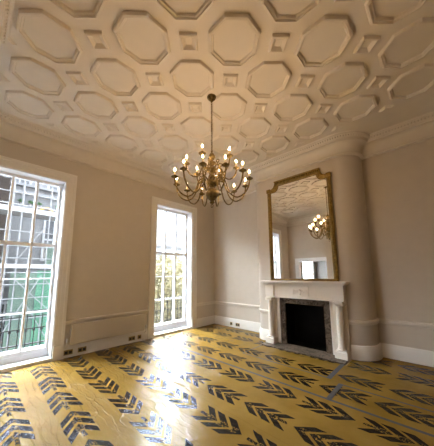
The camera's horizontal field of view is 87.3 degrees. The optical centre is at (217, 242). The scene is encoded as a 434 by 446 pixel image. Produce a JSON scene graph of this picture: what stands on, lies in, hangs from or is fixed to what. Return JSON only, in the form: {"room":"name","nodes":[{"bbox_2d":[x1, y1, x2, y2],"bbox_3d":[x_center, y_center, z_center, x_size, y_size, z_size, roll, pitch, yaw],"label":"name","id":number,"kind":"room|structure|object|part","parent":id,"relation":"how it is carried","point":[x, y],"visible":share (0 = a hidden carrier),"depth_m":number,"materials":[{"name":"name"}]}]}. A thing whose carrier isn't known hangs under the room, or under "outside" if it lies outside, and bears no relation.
{"room":"historic interior","nodes":[
{"label":"historic interior","id":0,"kind":"room"},
{"bbox_2d":[0,139,214,343],"bbox_3d":[-2.334,0.162,5.208,0.360,4.350,6.890,-8,-11,43],"label":"wall","id":1,"kind":"structure","parent":0,"point":[110,253],"depth_m":5.00,"materials":[{"name":"paint"}]},
{"bbox_2d":[0,155,77,372],"bbox_3d":[-3.467,0.333,3.942,0.412,3.480,1.510,-8,-11,43],"label":"window","id":2,"kind":"structure","parent":1,"relation":"in","point":[53,348],"depth_m":4.17,"materials":[{"name":"white paint"}]},
{"bbox_3d":[-3.550,0.959,3.939,0.036,1.940,1.180,-8,-11,43],"label":"sash","id":3,"kind":"part","parent":2,"relation":"part of","materials":[{"name":"white paint"}]},
{"bbox_3d":[-3.462,1.983,3.720,0.390,0.150,1.180,-8,-11,43],"label":"sill","id":4,"kind":"part","parent":2,"relation":"part of","materials":[{"name":"white paint"}]},
{"bbox_3d":[-3.591,-0.577,4.181,0.036,1.290,1.180,-8,-11,43],"label":"sash","id":5,"kind":"part","parent":2,"relation":"part of","materials":[{"name":"white paint"}]},
{"bbox_3d":[-3.036,0.460,4.302,0.130,3.080,0.016,-8,-11,43],"label":"raised panel","id":6,"kind":"part","parent":2,"relation":"part of","materials":[{"name":"white paint"}]},
{"bbox_3d":[-3.026,0.451,4.312,0.202,3.300,0.018,-8,-11,43],"label":"shutter panel","id":7,"kind":"part","parent":2,"relation":"part of","materials":[{"name":"white paint"}]},
{"bbox_2d":[63,349,72,355],"bbox_3d":[-2.746,2.022,4.184,0.016,0.086,0.146,-8,-11,43],"label":"wall socket","id":8,"kind":"object","parent":1,"relation":"attached to","point":[66,352],"visible":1,"depth_m":4.18,"materials":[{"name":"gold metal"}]},
{"bbox_2d":[78,346,86,351],"bbox_3d":[-2.587,2.043,4.349,0.016,0.086,0.146,-8,-11,43],"label":"wall socket","id":9,"kind":"object","parent":1,"relation":"attached to","point":[80,349],"visible":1,"depth_m":4.35,"materials":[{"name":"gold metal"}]},
{"bbox_2d":[63,328,147,358],"bbox_3d":[-2.236,2.071,4.752,0.040,0.240,1.690,-8,-11,43],"label":"baseboard","id":10,"kind":"structure","parent":1,"relation":"attached to","point":[96,345],"depth_m":4.66,"materials":[{"name":"beige paint"}]},
{"bbox_2d":[65,314,146,348],"bbox_3d":[-2.220,1.805,4.734,0.120,0.437,1.603,-8,-11,43],"label":"wall panel","id":11,"kind":"object","parent":1,"relation":"attached to","point":[83,332],"visible":1,"depth_m":4.60,"materials":[{"name":"paint"}]},
{"bbox_2d":[66,309,148,324],"bbox_3d":[-2.238,1.565,4.821,0.046,0.091,1.690,-8,-11,43],"label":"trim","id":12,"kind":"structure","parent":1,"relation":"attached to","point":[109,316],"depth_m":4.70,"materials":[{"name":"paint"}]},
{"bbox_2d":[147,196,196,338],"bbox_3d":[-1.266,0.634,6.234,0.412,3.480,1.515,-8,-11,43],"label":"window","id":13,"kind":"structure","parent":1,"relation":"in","point":[189,321],"depth_m":6.36,"materials":[{"name":"white paint"}]},
{"bbox_3d":[-1.628,0.642,5.768,0.202,3.300,0.018,-8,-11,43],"label":"shutter panel","id":14,"kind":"part","parent":13,"relation":"part of","materials":[{"name":"white paint"}]},
{"bbox_3d":[-1.348,1.260,6.231,0.036,1.940,1.185,-8,-11,43],"label":"sash","id":15,"kind":"part","parent":13,"relation":"part of","materials":[{"name":"white paint"}]},
{"bbox_3d":[-1.390,-0.276,6.473,0.036,1.290,1.185,-8,-11,43],"label":"sash","id":16,"kind":"part","parent":13,"relation":"part of","materials":[{"name":"white paint"}]},
{"bbox_3d":[-1.260,2.284,6.013,0.390,0.150,1.185,-8,-11,43],"label":"sill","id":17,"kind":"part","parent":13,"relation":"part of","materials":[{"name":"white paint"}]},
{"bbox_3d":[-0.823,0.752,6.606,0.202,3.300,0.018,-8,-11,43],"label":"shutter panel","id":18,"kind":"part","parent":13,"relation":"part of","materials":[{"name":"white paint"}]},
{"bbox_3d":[-0.832,0.761,6.596,0.130,3.080,0.016,-8,-11,43],"label":"raised panel","id":19,"kind":"part","parent":13,"relation":"part of","materials":[{"name":"white paint"}]},
{"bbox_2d":[154,210,183,315],"bbox_3d":[-8.085,3.204,40.775,8.600,17.000,28.600,-8,-11,43],"label":"sky","id":20,"kind":"structure","parent":0,"point":[169,219],"depth_m":36.08,"materials":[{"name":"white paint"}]},
{"bbox_2d":[0,0,433,188],"bbox_3d":[-0.092,-2.286,3.376,6.480,0.242,6.890,-8,-11,43],"label":"ceiling","id":21,"kind":"structure","parent":0,"point":[131,79],"depth_m":3.01,"materials":[{"name":"paint"}]},
{"bbox_2d":[171,93,252,207],"bbox_3d":[-0.083,-1.347,3.320,1.153,1.727,1.153,-8,-11,43],"label":"chandelier","id":22,"kind":"object","parent":21,"relation":"hanging from","point":[212,181],"visible":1,"depth_m":3.18,"materials":[{"name":"gold metal"}]},
{"bbox_3d":[-0.365,-0.801,3.142,0.472,0.368,0.021,2,-8,-19],"label":"arm","id":23,"kind":"part","parent":22,"relation":"part of","materials":[{"name":"gold metal"}]},
{"bbox_3d":[-0.377,-0.779,3.298,0.472,0.368,0.021,-2,-8,10],"label":"arm","id":24,"kind":"part","parent":22,"relation":"part of","materials":[{"name":"gold metal"}]},
{"bbox_3d":[-0.276,-0.819,3.014,0.021,0.368,0.472,-7,-10,40],"label":"arm","id":25,"kind":"part","parent":22,"relation":"part of","materials":[{"name":"gold metal"}]},
{"bbox_3d":[-0.309,-0.760,3.439,0.472,0.368,0.021,-7,-10,40],"label":"arm","id":26,"kind":"part","parent":22,"relation":"part of","materials":[{"name":"gold metal"}]},
{"bbox_3d":[-0.287,-1.042,3.236,0.328,0.254,0.021,1,-8,-11],"label":"arm","id":27,"kind":"part","parent":22,"relation":"part of","materials":[{"name":"gold metal"}]},
{"bbox_3d":[-0.134,-0.830,2.946,0.021,0.368,0.472,-2,-8,10],"label":"arm","id":28,"kind":"part","parent":22,"relation":"part of","materials":[{"name":"gold metal"}]},
{"bbox_3d":[-0.147,-1.065,3.079,0.021,0.254,0.328,-3,-8,18],"label":"arm","id":29,"kind":"part","parent":22,"relation":"part of","materials":[{"name":"gold metal"}]},
{"bbox_3d":[-0.079,-0.941,3.264,0.188,0.807,0.188,-8,-11,43],"label":"stem","id":30,"kind":"part","parent":22,"relation":"part of","materials":[{"name":"gold metal"}]},
{"bbox_3d":[-0.086,-1.715,3.372,0.024,0.812,0.024,0,-8,-1],"label":"chain","id":31,"kind":"part","parent":22,"relation":"part of","materials":[{"name":"gold metal"}]},
{"bbox_3d":[0.023,-0.829,2.959,0.021,0.368,0.472,2,-8,-19],"label":"arm","id":32,"kind":"part","parent":22,"relation":"part of","materials":[{"name":"gold metal"}]},
{"bbox_3d":[0.060,-1.061,3.121,0.021,0.254,0.328,6,-11,-41],"label":"arm","id":33,"kind":"part","parent":22,"relation":"part of","materials":[{"name":"gold metal"}]},
{"bbox_3d":[0.120,-0.759,3.472,0.021,0.368,0.472,-7,-10,40],"label":"arm","id":34,"kind":"part","parent":22,"relation":"part of","materials":[{"name":"gold metal"}]},
{"bbox_3d":[0.127,-1.034,3.319,0.328,0.254,0.021,1,-8,-11],"label":"arm","id":35,"kind":"part","parent":22,"relation":"part of","materials":[{"name":"gold metal"}]},
{"bbox_3d":[0.153,-0.818,3.047,0.472,0.368,0.021,-7,-10,40],"label":"arm","id":36,"kind":"part","parent":22,"relation":"part of","materials":[{"name":"gold metal"}]},
{"bbox_3d":[0.209,-0.777,3.343,0.472,0.368,0.021,2,-8,-19],"label":"arm","id":37,"kind":"part","parent":22,"relation":"part of","materials":[{"name":"gold metal"}]},
{"bbox_3d":[0.221,-0.799,3.188,0.472,0.368,0.021,-2,-8,10],"label":"arm","id":38,"kind":"part","parent":22,"relation":"part of","materials":[{"name":"gold metal"}]},
{"bbox_2d":[214,138,433,356],"bbox_3d":[1.977,0.128,5.215,6.280,4.350,0.840,-8,-11,43],"label":"wall","id":39,"kind":"structure","parent":0,"point":[383,204],"depth_m":4.24,"materials":[{"name":"paint"}]},
{"bbox_2d":[0,0,433,203],"bbox_3d":[-0.124,-2.031,3.304,5.920,0.385,6.230,-8,-11,43],"label":"trim","id":40,"kind":"structure","parent":39,"relation":"attached to","point":[362,144],"depth_m":4.47,"materials":[{"name":"paint"}]},
{"bbox_2d":[266,168,338,280],"bbox_3d":[1.728,-0.342,4.866,1.448,2.295,0.082,-8,-11,43],"label":"wall mirror","id":41,"kind":"object","parent":39,"relation":"attached to","point":[301,222],"visible":1,"depth_m":4.80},
{"bbox_2d":[197,301,433,328],"bbox_3d":[1.770,1.530,4.796,5.890,0.091,0.785,-8,-11,43],"label":"trim","id":42,"kind":"structure","parent":39,"relation":"attached to","point":[376,321],"depth_m":4.03,"materials":[{"name":"paint"}]},
{"bbox_2d":[197,315,433,366],"bbox_3d":[1.774,2.035,4.725,5.890,0.240,0.785,-8,-11,43],"label":"baseboard","id":43,"kind":"structure","parent":39,"relation":"attached to","point":[377,352],"depth_m":3.96,"materials":[{"name":"white paint"}]},
{"bbox_3d":[-0.092,1.958,2.750,5.920,0.120,6.230,-8,-11,43],"label":"floor","id":44,"kind":"structure","parent":0,"visible":0},
{"bbox_2d":[0,361,127,445],"bbox_3d":[-1.145,1.752,1.664,5.816,0.001,1.000,-8,-11,43],"label":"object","id":45,"kind":"structure","parent":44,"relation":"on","point":[40,406],"depth_m":2.48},
{"bbox_2d":[53,348,289,445],"bbox_3d":[-0.465,1.846,2.371,5.816,0.001,1.010,-8,-11,43],"label":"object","id":46,"kind":"structure","parent":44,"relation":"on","point":[145,408],"depth_m":2.57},
{"bbox_2d":[110,338,433,445],"bbox_3d":[0.223,1.937,3.087,5.816,0.004,1.025,-8,-11,43],"label":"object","id":47,"kind":"structure","parent":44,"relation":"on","point":[295,417],"depth_m":2.62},
{"bbox_3d":[0.833,1.945,3.186,5.068,0.001,0.040,-8,-11,43],"label":"tape strip","id":48,"kind":"part","parent":47,"relation":"part of","materials":[{"name":"grey plastic"}]},
{"bbox_2d":[155,330,433,434],"bbox_3d":[0.911,2.031,3.803,5.816,0.006,1.020,-8,-11,43],"label":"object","id":49,"kind":"structure","parent":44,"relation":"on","point":[228,352],"depth_m":3.17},
{"bbox_3d":[1.033,2.029,3.808,1.510,0.001,0.025,-8,-11,43],"label":"tape strip","id":50,"kind":"part","parent":49,"relation":"part of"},
{"bbox_3d":[1.511,1.900,2.913,0.060,0.001,0.494,-8,-11,43],"label":"tape strip","id":51,"kind":"part","parent":49,"relation":"part of","materials":[{"name":"grey plastic"}]},
{"bbox_2d":[326,364,343,378],"bbox_3d":[1.894,1.989,3.574,0.065,0.001,0.880,-8,-11,43],"label":"tape strip","id":52,"kind":"object","parent":49,"relation":"on","point":[330,376],"visible":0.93,"depth_m":3.45,"materials":[{"name":"grey plastic"}]},
{"bbox_3d":[2.338,1.831,2.455,1.868,0.001,0.025,-8,-11,43],"label":"tape strip","id":53,"kind":"part","parent":49,"relation":"part of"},
{"bbox_2d":[260,280,351,364],"bbox_3d":[1.780,1.468,4.654,1.748,1.345,0.785,-8,-11,43],"label":"fireplace","id":54,"kind":"object","parent":44,"relation":"on","point":[307,318],"visible":1,"depth_m":4.70,"materials":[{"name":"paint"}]},
{"bbox_2d":[260,280,349,286],"bbox_3d":[1.693,0.835,4.656,1.748,0.090,0.252,-8,-11,43],"label":"mantel shelf","id":55,"kind":"object","parent":54,"relation":"attached to","point":[269,283],"depth_m":4.51,"materials":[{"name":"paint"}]},
{"bbox_2d":[187,324,433,394],"bbox_3d":[1.634,2.131,4.556,5.816,0.001,1.117,-8,-11,43],"label":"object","id":56,"kind":"structure","parent":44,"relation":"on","point":[414,376],"depth_m":3.72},
{"bbox_3d":[-2.648,2.387,5.364,0.745,0.150,7.500,-8,-11,43],"label":"balcony slab","id":57,"kind":"object","parent":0,"visible":0},
{"bbox_2d":[0,296,182,350],"bbox_3d":[-2.870,1.940,5.637,0.048,0.817,7.500,-8,-11,43],"label":"balcony railing","id":58,"kind":"object","parent":57,"relation":"on","point":[177,300],"visible":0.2,"depth_m":4.67,"materials":[{"name":"black metal"}]},
{"bbox_3d":[-2.874,1.550,5.691,0.040,0.030,7.500,-8,-11,43],"label":"handrail","id":59,"kind":"part","parent":58,"relation":"part of","materials":[{"name":"black metal"}]},
{"label":"outside","id":60,"kind":"structure","parent":0,"visible":0},
{"bbox_3d":[-16.753,10.275,28.674,54.540,0.200,100.000,-8,-11,43],"label":"ground","id":61,"kind":"structure","parent":60,"visible":0},
{"bbox_2d":[0,176,10,263],"bbox_3d":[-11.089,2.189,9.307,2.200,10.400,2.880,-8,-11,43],"label":"brick house","id":62,"kind":"structure","parent":61,"relation":"on","point":[5,182],"depth_m":10.07,"materials":[{"name":"brick"}]},
{"bbox_2d":[0,175,57,351],"bbox_3d":[-7.848,0.731,10.229,1.328,13.510,8.000,-8,-11,43],"label":"scaffolding","id":63,"kind":"object","parent":61,"relation":"on","point":[15,303],"visible":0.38,"depth_m":9.41,"materials":[{"name":"grey metal"}]},
{"bbox_2d":[0,175,58,352],"bbox_3d":[-16.055,1.515,10.350,6.320,12.100,21.000,-8,-11,43],"label":"house","id":64,"kind":"structure","parent":61,"relation":"on","point":[44,190],"depth_m":12.52,"materials":[{"name":"paint"}]},
{"bbox_2d":[154,255,182,323],"bbox_3d":[-3.444,4.416,14.730,3.682,7.488,3.727,-8,-11,43],"label":"street tree","id":65,"kind":"object","parent":61,"relation":"on","point":[168,280],"visible":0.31,"depth_m":14.32,"materials":[{"name":"green plant"}]},
{"bbox_2d":[155,251,183,316],"bbox_3d":[-3.693,4.919,21.011,4.671,8.224,4.711,-8,-11,43],"label":"street tree","id":66,"kind":"object","parent":61,"relation":"on","point":[171,257],"visible":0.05,"depth_m":20.88,"materials":[{"name":"green plant"}]}
]}

